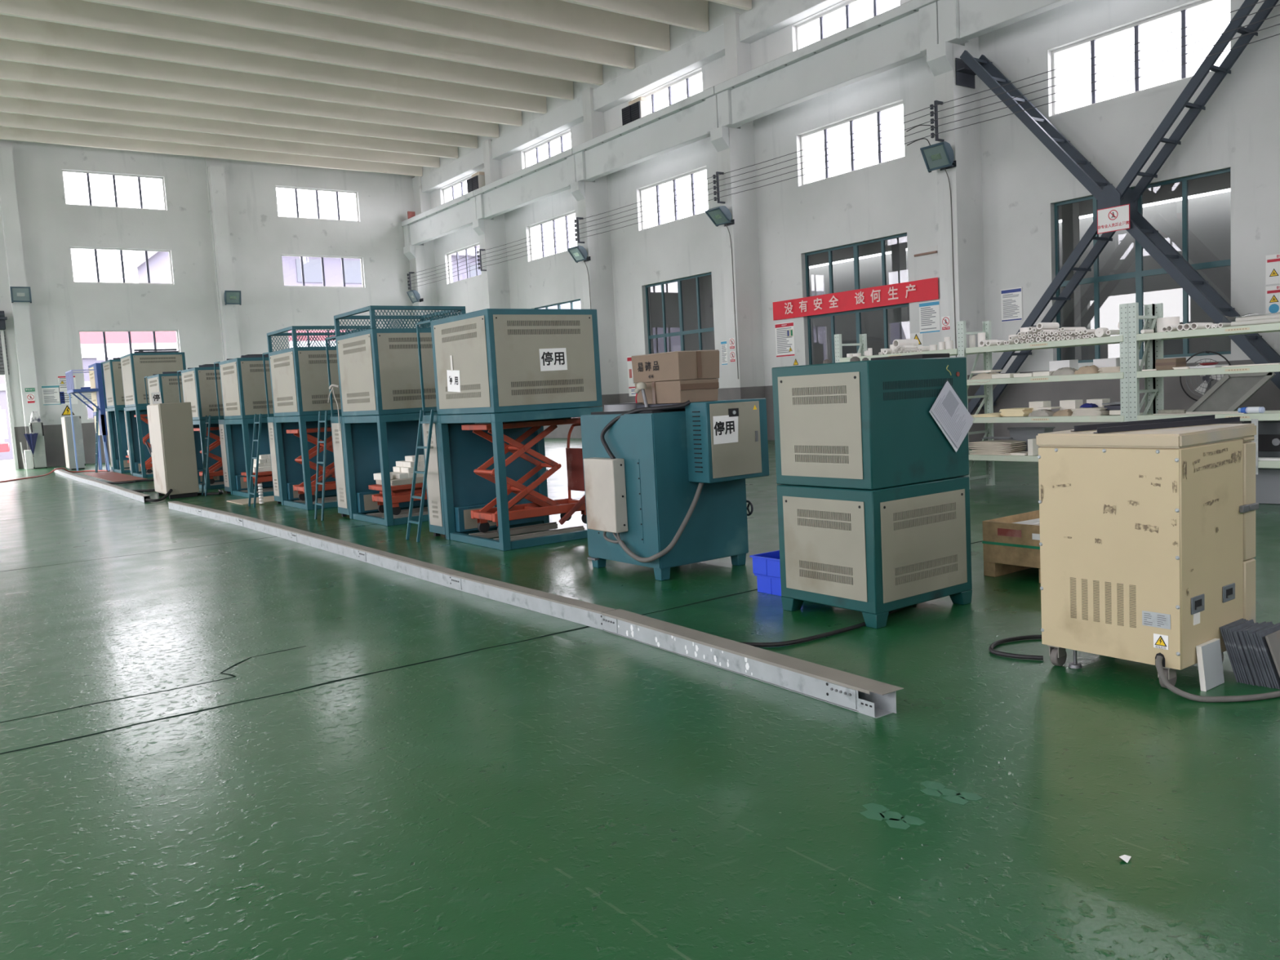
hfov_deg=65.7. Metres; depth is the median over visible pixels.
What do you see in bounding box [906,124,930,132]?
jumper wire
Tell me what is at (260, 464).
firebrick
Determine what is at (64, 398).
notice
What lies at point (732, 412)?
switch plate
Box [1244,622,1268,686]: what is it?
slab
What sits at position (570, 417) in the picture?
plug
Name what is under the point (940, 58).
corbel
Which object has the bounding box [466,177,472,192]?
grille
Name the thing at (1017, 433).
tub
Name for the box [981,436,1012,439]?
sheet
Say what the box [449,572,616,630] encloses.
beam
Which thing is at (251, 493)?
ladder
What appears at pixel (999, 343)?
tube
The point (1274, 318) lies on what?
tubes
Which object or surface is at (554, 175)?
beam
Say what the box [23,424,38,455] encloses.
umbrella
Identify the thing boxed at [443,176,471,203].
window
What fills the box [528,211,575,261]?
window
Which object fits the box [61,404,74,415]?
warning sign
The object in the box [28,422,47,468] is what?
cabinet
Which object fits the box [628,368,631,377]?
picture
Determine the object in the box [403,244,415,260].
corbel
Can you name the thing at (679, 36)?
wall
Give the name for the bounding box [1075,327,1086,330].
rod
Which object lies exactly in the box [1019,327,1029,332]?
ceramic piece
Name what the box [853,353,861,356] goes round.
ceramic piece
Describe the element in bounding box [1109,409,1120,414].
board
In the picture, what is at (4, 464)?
ground
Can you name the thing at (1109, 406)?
tray
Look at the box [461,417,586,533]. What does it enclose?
scissor lift
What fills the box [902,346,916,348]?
tube
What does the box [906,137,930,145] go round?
jumper wire
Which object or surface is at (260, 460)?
firebrick
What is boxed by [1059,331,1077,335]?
tube
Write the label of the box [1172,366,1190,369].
stack
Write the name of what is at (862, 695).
beam
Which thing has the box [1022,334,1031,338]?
tube
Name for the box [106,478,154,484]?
cable
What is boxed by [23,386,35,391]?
exit sign
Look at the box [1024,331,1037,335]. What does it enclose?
tube
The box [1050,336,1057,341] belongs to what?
tube
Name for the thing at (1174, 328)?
tube
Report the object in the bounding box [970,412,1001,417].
stack
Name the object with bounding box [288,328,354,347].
window
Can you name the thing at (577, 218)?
bracket
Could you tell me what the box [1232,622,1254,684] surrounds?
slab
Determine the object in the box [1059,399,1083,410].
block
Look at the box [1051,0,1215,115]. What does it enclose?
window
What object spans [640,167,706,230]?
window
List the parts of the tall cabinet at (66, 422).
door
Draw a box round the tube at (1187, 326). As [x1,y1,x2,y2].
[1182,323,1192,329]
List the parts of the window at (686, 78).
frame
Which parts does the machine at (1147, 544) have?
panel, lid, recessed handle, recessed handle, door, door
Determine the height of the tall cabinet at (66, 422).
1.615 m
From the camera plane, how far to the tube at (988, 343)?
11.73 m
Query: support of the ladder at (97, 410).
on the floor
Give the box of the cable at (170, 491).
[145,488,173,502]
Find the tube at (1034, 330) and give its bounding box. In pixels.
[1031,328,1040,332]
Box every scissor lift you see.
[133,413,152,473]
[193,426,223,484]
[240,471,272,491]
[286,426,336,502]
[368,483,426,515]
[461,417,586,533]
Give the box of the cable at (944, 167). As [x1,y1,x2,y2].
[944,167,956,356]
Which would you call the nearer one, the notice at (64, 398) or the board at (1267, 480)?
the board at (1267, 480)
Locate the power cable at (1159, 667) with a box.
[1155,655,1279,702]
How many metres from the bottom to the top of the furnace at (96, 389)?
3.050 m
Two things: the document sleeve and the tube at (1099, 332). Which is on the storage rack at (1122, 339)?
the tube at (1099, 332)
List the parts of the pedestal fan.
motor, blade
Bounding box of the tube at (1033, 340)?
[1030,337,1036,342]
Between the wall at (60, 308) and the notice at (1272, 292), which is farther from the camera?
the wall at (60, 308)
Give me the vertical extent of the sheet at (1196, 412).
0.006 m
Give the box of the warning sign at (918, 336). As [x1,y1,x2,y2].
[910,332,923,346]
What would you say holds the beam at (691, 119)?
on the corbel at (719, 136)
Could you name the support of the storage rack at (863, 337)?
on the floor
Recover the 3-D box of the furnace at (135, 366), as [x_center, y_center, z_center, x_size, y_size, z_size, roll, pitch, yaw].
[-12.084,-1.680,24.788,1.209,3.100,1.709,-7,6,-36]
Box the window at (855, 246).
[804,233,909,364]
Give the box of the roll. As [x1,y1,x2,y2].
[1157,408,1186,413]
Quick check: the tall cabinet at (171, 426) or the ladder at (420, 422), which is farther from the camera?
the tall cabinet at (171, 426)
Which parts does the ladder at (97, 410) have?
rail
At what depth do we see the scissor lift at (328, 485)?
14.57 m
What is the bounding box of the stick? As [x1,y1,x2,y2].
[20,442,25,469]
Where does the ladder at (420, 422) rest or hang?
on the floor
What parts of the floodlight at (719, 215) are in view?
lamp glass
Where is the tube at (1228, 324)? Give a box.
[1217,322,1231,327]
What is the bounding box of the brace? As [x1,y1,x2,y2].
[955,0,1279,413]
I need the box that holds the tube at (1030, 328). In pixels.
[1027,326,1036,331]
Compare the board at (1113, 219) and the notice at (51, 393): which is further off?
the notice at (51, 393)
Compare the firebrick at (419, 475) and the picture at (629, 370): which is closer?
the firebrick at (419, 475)
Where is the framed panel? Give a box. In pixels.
[1186,372,1275,412]
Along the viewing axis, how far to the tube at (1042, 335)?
11.17 m
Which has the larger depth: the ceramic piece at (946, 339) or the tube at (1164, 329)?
the ceramic piece at (946, 339)
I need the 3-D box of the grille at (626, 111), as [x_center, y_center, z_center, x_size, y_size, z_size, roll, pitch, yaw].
[-0.375,-10.214,27.991,0.030,0.600,0.405,-7,6,-36]
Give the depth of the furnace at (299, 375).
14.21 m
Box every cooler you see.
[466,171,484,192]
[621,96,651,125]
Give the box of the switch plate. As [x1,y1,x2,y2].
[728,408,738,417]
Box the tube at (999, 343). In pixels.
[996,341,1004,345]
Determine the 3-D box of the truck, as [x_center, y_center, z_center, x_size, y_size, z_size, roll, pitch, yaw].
[-29.412,-1.929,41.751,4.600,2.900,2.200,-7,6,-36]
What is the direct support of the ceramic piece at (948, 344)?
on the storage rack at (863, 337)
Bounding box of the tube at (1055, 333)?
[1053,331,1061,335]
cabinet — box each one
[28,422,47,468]
[61,416,85,470]
[146,391,199,498]
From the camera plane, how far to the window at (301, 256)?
38.49 m
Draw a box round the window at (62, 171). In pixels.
[61,169,166,210]
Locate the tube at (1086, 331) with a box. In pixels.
[1083,328,1096,333]
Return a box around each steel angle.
[1070,414,1214,431]
[1093,416,1239,433]
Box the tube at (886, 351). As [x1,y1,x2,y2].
[883,348,892,354]
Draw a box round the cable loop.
[1179,351,1231,400]
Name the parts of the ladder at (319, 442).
rail, rail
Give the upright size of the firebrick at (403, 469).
0.065 m
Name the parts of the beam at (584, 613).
joint plate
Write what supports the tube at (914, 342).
on the tube
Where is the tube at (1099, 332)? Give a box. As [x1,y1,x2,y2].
[1094,327,1108,337]
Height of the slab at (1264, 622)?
0.235 m
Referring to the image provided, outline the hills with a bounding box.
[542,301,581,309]
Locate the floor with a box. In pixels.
[0,437,1279,959]
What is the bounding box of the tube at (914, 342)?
[892,338,919,347]
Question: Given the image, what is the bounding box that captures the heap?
[30,410,41,422]
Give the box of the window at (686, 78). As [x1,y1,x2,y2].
[643,69,702,112]
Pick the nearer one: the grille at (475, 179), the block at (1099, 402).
the block at (1099, 402)
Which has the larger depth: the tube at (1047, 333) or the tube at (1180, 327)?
the tube at (1047, 333)
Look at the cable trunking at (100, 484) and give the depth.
20.78 m
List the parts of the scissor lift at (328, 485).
frame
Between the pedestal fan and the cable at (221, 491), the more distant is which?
the cable at (221, 491)
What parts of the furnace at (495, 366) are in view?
guard rail, narrow panel, post, panel, access panel, post, rail, rail, post, panel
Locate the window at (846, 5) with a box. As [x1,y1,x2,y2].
[795,0,877,49]
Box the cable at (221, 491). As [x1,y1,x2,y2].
[197,488,223,495]
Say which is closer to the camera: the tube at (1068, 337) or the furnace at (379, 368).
the tube at (1068, 337)
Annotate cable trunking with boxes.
[53,467,62,474]
[59,470,71,478]
[68,473,82,481]
[80,476,97,486]
[94,480,115,491]
[110,485,131,497]
[125,490,150,502]
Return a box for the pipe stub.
[914,244,937,257]
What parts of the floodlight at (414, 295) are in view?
lamp glass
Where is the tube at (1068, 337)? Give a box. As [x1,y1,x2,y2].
[1065,334,1083,339]
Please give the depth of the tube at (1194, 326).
9.86 m
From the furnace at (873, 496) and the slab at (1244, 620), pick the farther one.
the furnace at (873, 496)
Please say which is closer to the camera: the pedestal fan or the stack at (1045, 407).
the stack at (1045, 407)
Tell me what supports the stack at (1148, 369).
on the storage rack at (1135, 373)
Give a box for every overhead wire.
[407,0,1266,275]
[407,4,1279,278]
[408,14,1279,281]
[408,23,1279,284]
[409,33,1279,288]
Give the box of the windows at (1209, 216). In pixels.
[648,172,1231,364]
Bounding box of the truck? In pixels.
[0,406,9,452]
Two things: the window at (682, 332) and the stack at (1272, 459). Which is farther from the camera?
the window at (682, 332)
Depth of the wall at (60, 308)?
35.42 m
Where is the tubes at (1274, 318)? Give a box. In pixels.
[1225,312,1279,326]
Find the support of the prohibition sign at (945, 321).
attached to the pillar at (966, 178)
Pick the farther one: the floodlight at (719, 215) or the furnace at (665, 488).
the floodlight at (719, 215)
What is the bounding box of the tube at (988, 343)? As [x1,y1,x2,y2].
[985,340,1005,346]
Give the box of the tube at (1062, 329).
[1060,327,1075,331]
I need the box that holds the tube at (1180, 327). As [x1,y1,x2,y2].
[1176,324,1186,330]
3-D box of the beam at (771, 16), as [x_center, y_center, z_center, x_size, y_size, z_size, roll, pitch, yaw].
[5.244,-10.979,20.931,0.350,0.610,48.500,-7,6,-36]
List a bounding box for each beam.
[401,191,476,246]
[421,0,843,192]
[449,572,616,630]
[473,147,576,219]
[572,86,718,182]
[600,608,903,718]
[714,0,938,128]
[936,0,1075,44]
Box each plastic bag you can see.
[966,372,1000,383]
[1027,408,1055,416]
[1050,367,1077,375]
[1052,408,1074,416]
[1074,364,1102,374]
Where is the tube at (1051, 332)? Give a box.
[1049,330,1059,335]
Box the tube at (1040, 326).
[1035,322,1059,329]
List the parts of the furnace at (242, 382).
guard rail, narrow panel, panel, post, rail, post, access panel, rail, panel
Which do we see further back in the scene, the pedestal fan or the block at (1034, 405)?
the pedestal fan
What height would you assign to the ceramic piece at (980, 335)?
0.170 m
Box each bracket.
[407,271,415,290]
[476,248,486,271]
[573,217,584,243]
[712,171,724,204]
[929,100,944,142]
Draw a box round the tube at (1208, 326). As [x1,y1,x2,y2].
[1205,323,1218,328]
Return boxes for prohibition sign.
[26,393,35,403]
[728,337,734,349]
[729,351,735,362]
[941,315,950,330]
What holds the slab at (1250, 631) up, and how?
on the slab at (1252, 633)
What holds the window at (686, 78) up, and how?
in the wall at (1238, 129)
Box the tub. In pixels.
[1007,426,1054,451]
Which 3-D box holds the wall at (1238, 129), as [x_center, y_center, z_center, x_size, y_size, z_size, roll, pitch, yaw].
[5.736,-6.512,21.506,0.260,11.350,48.500,-7,6,-36]
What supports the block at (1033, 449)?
on the storage rack at (1122, 339)
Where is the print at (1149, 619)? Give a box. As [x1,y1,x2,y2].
[1143,613,1165,626]
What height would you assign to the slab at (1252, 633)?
0.229 m
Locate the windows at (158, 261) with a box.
[123,245,481,286]
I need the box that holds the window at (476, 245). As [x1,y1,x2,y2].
[448,243,481,283]
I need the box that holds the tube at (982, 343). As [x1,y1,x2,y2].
[978,339,997,346]
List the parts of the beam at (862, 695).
joint plate, joint plate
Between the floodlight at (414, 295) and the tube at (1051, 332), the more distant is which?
the floodlight at (414, 295)
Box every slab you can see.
[253,466,271,472]
[375,476,423,485]
[1195,638,1224,691]
[1219,618,1244,682]
[1222,618,1246,683]
[1224,619,1248,683]
[1226,629,1246,684]
[1228,619,1253,684]
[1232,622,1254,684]
[1234,622,1257,685]
[1237,622,1259,685]
[1239,630,1261,686]
[1242,621,1266,686]
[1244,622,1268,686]
[1247,621,1272,687]
[1249,623,1273,688]
[1253,632,1275,688]
[1255,622,1279,688]
[1257,624,1279,688]
[1265,630,1279,677]
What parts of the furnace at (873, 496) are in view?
leg, panel, panel, leg, panel, leg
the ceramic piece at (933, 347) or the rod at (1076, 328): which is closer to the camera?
the rod at (1076, 328)
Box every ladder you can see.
[95,405,98,472]
[201,415,210,496]
[248,413,262,507]
[314,410,327,520]
[405,409,434,542]
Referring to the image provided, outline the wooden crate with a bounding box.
[982,510,1040,583]
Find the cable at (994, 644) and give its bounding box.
[988,635,1043,660]
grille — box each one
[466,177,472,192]
[471,175,478,191]
[621,105,631,125]
[630,101,640,121]
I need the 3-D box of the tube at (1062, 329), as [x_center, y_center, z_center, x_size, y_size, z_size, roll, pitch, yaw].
[4.825,-1.682,11.057,0.405,0.044,0.044,-7,6,-36]
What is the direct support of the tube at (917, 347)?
on the tube
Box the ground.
[0,458,14,470]
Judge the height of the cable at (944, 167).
3.854 m
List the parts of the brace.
gusset plate, gusset plate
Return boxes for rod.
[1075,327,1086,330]
[1140,328,1154,333]
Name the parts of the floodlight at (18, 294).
lamp glass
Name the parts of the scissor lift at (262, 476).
frame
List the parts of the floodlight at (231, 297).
lamp glass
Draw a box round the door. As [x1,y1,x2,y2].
[0,311,18,469]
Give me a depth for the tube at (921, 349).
12.52 m
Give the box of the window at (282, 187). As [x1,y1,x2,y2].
[275,186,359,222]
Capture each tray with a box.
[1102,401,1140,410]
[1103,404,1120,410]
[1189,364,1228,368]
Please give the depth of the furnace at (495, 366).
9.59 m
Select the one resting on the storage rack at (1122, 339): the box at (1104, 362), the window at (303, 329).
the box at (1104, 362)
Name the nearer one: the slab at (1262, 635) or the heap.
the slab at (1262, 635)
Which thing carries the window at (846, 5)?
in the wall at (1238, 129)
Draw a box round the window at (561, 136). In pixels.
[524,130,570,167]
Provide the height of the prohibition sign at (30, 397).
0.310 m
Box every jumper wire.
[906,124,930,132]
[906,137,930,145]
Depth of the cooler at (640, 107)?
27.65 m
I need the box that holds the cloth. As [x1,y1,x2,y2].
[1080,403,1097,407]
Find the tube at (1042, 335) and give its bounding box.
[1040,333,1057,337]
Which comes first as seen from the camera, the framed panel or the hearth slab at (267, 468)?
the framed panel
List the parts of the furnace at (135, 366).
narrow panel, panel, post, rail, post, rail, access panel, panel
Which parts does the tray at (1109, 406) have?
tray lid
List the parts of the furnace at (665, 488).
leg, plate, plate, leg, lid frame, control door, leg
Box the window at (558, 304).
[534,298,580,309]
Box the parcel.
[1155,357,1186,370]
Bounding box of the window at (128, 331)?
[78,329,179,419]
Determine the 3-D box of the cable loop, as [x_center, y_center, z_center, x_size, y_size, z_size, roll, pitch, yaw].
[9.544,-1.735,16.687,0.134,0.864,0.864,-7,6,-36]
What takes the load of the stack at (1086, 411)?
on the storage rack at (1122, 339)
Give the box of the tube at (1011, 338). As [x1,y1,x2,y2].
[1008,336,1022,340]
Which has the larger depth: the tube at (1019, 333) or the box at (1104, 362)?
the tube at (1019, 333)
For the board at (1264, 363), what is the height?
0.012 m
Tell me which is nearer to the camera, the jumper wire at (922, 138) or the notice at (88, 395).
the jumper wire at (922, 138)
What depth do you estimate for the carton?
7.49 m
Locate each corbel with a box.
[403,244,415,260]
[472,218,484,235]
[570,181,585,201]
[710,126,729,151]
[926,41,953,76]
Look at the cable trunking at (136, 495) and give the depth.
17.33 m
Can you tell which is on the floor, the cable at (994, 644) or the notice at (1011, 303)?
the cable at (994, 644)
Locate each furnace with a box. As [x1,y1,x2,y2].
[65,362,110,471]
[101,357,130,473]
[120,348,186,477]
[144,371,183,471]
[177,364,224,489]
[213,354,274,497]
[262,325,370,510]
[324,305,466,526]
[416,308,602,551]
[580,382,768,581]
[771,353,972,628]
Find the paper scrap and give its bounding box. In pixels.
[1119,854,1131,862]
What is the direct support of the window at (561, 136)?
in the wall at (1238, 129)
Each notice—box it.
[40,385,61,405]
[57,375,76,390]
[58,391,78,404]
[80,386,92,404]
[626,356,636,395]
[720,340,727,364]
[774,321,795,357]
[919,300,940,333]
[1000,286,1022,322]
[1265,253,1279,285]
[1265,284,1279,315]
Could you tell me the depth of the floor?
3.76 m
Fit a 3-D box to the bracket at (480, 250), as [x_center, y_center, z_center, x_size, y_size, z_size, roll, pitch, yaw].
[-5.604,-7.780,35.081,0.285,0.760,0.120,-7,6,-36]
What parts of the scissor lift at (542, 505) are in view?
frame, foot lever, handle, handle plate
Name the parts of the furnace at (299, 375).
guard rail, narrow panel, post, panel, access panel, post, rail, rail, cage frame, panel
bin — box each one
[750,550,780,577]
[754,573,781,595]
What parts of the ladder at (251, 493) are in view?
rail, rail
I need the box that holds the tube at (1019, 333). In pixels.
[1017,332,1024,336]
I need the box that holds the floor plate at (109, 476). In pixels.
[83,471,146,481]
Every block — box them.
[991,373,1019,378]
[1013,373,1032,377]
[1027,438,1038,455]
[1028,400,1051,410]
[1032,370,1054,376]
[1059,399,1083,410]
[1086,398,1110,407]
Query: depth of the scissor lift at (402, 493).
12.14 m
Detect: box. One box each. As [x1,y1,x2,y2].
[23,449,33,469]
[1048,359,1078,371]
[1093,357,1119,369]
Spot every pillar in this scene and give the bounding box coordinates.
[0,146,44,467]
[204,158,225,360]
[207,165,240,360]
[408,176,438,328]
[479,139,510,309]
[577,87,619,411]
[717,13,764,399]
[934,36,985,444]
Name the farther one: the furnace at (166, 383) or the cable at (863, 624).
the furnace at (166, 383)
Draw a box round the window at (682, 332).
[644,272,714,354]
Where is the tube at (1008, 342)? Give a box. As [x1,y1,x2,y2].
[1005,340,1014,344]
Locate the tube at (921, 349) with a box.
[919,348,929,351]
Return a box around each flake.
[859,803,925,829]
[920,780,982,804]
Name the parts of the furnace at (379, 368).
guard rail, narrow panel, post, panel, access panel, post, rail, rail, cage frame, panel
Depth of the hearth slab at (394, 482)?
12.10 m
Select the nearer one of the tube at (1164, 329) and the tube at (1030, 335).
the tube at (1164, 329)
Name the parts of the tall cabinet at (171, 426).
door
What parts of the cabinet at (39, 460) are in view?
door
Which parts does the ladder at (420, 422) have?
rail, rail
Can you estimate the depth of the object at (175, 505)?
14.68 m
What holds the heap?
on the cabinet at (39, 460)
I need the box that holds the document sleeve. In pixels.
[928,364,973,452]
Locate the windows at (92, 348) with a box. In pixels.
[0,329,352,460]
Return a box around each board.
[226,495,275,505]
[1097,204,1129,234]
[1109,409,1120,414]
[1222,363,1279,367]
[1255,468,1279,504]
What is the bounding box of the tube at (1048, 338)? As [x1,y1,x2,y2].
[1045,335,1062,341]
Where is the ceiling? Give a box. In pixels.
[0,0,751,176]
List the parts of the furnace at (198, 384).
guard rail, panel, post, rail, access panel, panel, rail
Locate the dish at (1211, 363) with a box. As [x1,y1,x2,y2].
[1199,362,1217,365]
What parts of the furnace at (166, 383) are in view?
guard rail, panel, panel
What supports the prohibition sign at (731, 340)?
attached to the pillar at (750, 384)
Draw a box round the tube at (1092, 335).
[1090,333,1110,337]
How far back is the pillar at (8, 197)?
32.15 m
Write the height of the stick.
0.885 m
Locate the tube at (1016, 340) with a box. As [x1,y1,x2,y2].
[1013,338,1026,343]
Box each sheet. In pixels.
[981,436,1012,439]
[1153,411,1244,414]
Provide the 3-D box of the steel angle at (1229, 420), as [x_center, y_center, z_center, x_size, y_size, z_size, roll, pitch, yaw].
[2.421,-0.253,4.540,0.840,0.024,0.024,-5,5,-19]
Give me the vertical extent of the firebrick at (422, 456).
0.065 m
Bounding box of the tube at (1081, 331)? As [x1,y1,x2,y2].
[1078,329,1088,334]
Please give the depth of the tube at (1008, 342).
11.51 m
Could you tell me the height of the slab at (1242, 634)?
0.230 m
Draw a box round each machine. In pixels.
[1035,423,1258,688]
[1241,420,1279,457]
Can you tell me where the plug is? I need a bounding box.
[475,417,570,423]
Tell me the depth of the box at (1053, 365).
11.22 m
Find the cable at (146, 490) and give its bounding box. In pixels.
[131,488,155,492]
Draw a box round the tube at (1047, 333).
[1044,331,1050,335]
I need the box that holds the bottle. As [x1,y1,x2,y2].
[1237,406,1265,413]
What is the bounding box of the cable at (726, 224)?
[725,223,738,378]
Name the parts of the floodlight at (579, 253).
lamp glass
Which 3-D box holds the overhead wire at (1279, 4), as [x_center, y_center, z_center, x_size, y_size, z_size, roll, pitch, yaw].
[3.783,-7.247,21.936,0.014,0.064,44.750,-7,6,-36]
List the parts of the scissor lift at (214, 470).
frame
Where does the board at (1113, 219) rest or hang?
attached to the brace
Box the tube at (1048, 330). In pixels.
[1040,328,1057,333]
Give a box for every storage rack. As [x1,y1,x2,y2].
[834,333,982,454]
[956,303,1153,486]
[1127,302,1279,474]
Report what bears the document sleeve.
attached to the furnace at (873, 496)
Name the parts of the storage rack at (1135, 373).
post, post, clear tape strip, shelf panel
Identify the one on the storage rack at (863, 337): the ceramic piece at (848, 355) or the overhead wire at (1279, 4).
the ceramic piece at (848, 355)
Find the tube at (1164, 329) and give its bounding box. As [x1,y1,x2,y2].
[1161,326,1171,332]
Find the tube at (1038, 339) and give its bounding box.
[1035,336,1045,342]
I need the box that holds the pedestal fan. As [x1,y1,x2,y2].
[1186,358,1223,396]
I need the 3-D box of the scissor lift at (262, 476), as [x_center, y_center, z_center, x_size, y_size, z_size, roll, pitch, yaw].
[-6.263,-0.385,17.384,1.300,1.041,0.580,-7,6,-36]
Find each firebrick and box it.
[253,462,264,466]
[255,458,266,462]
[258,454,267,458]
[264,462,271,466]
[373,472,392,479]
[392,466,400,472]
[392,472,408,479]
[395,460,404,466]
[400,466,413,472]
[403,461,419,467]
[404,455,421,462]
[407,472,417,478]
[417,466,424,471]
[417,473,423,477]
[418,454,424,461]
[418,460,424,466]
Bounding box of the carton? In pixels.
[631,349,719,404]
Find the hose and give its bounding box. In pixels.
[0,467,107,482]
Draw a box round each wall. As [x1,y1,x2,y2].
[0,139,414,469]
[414,0,769,177]
[430,0,1279,439]
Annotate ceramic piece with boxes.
[846,353,853,357]
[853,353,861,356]
[867,347,872,355]
[889,344,896,351]
[929,344,937,351]
[938,341,945,350]
[944,337,951,342]
[945,340,953,349]
[968,334,975,347]
[977,332,985,346]
[1008,334,1017,340]
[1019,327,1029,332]
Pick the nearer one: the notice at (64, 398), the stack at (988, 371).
the stack at (988, 371)
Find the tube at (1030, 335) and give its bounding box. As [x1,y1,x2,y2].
[1027,333,1035,337]
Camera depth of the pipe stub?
20.96 m
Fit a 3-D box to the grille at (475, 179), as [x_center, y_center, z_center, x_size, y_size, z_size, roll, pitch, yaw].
[-5.903,-10.582,35.578,0.030,0.600,0.405,-7,6,-36]
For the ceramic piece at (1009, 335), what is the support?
on the storage rack at (1122, 339)
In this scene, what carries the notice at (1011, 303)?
attached to the wall at (1238, 129)
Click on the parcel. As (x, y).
(1165, 363)
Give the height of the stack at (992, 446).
0.154 m
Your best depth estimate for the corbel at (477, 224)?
34.98 m
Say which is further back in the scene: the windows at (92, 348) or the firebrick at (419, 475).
the windows at (92, 348)
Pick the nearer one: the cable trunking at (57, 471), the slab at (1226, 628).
the slab at (1226, 628)
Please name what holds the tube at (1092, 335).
on the storage rack at (1122, 339)
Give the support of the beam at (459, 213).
on the corbel at (409, 251)
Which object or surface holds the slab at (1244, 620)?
on the slab at (1226, 628)
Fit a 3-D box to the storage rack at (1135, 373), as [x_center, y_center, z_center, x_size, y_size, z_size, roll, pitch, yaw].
[5.982,-0.806,9.713,0.586,2.045,2.133,-7,6,-36]
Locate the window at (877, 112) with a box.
[800,101,903,185]
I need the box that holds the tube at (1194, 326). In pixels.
[1190,322,1213,329]
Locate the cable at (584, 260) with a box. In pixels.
[583,260,591,309]
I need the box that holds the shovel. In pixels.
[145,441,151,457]
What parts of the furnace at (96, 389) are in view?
railing, panel, post, panel, slanted leg, post, slanted leg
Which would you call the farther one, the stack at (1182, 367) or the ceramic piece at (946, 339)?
the ceramic piece at (946, 339)
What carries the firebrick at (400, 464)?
on the firebrick at (396, 468)
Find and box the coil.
[257,483,263,503]
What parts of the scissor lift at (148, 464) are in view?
frame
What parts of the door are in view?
shutter motor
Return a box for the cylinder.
[1156,316,1179,332]
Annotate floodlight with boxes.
[9,286,31,302]
[223,290,241,305]
[406,289,423,303]
[567,245,591,262]
[704,205,734,226]
[920,141,956,173]
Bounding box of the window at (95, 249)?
[69,246,173,284]
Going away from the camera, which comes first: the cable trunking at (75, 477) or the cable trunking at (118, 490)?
the cable trunking at (118, 490)
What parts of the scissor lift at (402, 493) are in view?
frame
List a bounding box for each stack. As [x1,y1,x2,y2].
[968,440,1026,455]
[970,369,1002,373]
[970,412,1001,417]
[999,407,1033,416]
[1005,451,1027,455]
[1034,406,1061,409]
[1071,406,1111,416]
[1097,366,1119,373]
[1142,368,1156,371]
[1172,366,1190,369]
[1257,457,1279,461]
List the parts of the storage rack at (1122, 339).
post, post, shelf panel, post, post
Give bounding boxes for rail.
[414,1,907,216]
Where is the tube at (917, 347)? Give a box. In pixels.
[915,346,929,348]
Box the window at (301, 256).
[281,254,364,288]
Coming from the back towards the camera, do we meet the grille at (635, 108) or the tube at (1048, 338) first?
the grille at (635, 108)
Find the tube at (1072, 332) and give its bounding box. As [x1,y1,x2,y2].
[1068,330,1079,334]
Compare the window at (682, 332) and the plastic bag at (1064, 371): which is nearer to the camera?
the plastic bag at (1064, 371)
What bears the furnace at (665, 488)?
on the floor
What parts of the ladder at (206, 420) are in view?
rail, rail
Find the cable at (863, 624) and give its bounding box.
[738,606,906,646]
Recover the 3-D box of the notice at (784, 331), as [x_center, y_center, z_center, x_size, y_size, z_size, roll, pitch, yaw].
[3.607,-3.497,24.708,0.007,0.840,0.660,-7,6,-36]
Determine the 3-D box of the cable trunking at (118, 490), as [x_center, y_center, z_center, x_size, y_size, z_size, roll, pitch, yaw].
[-10.025,0.209,19.140,0.107,0.109,2.094,-7,6,-35]
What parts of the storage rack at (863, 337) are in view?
post, post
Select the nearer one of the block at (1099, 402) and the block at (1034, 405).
the block at (1099, 402)
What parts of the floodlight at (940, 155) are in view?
lamp glass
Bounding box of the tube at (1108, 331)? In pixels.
[1106,329,1119,334]
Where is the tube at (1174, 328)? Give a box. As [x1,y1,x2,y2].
[1166,325,1177,331]
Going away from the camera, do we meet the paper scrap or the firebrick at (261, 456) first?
the paper scrap
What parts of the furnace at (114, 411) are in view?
guard rail, panel, narrow panel, post, rail, panel, post, rail, access panel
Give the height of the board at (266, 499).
0.012 m
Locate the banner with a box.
[773,277,938,320]
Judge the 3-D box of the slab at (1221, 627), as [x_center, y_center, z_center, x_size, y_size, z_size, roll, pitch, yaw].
[2.669,0.755,4.407,0.220,0.236,0.079,-7,6,-36]

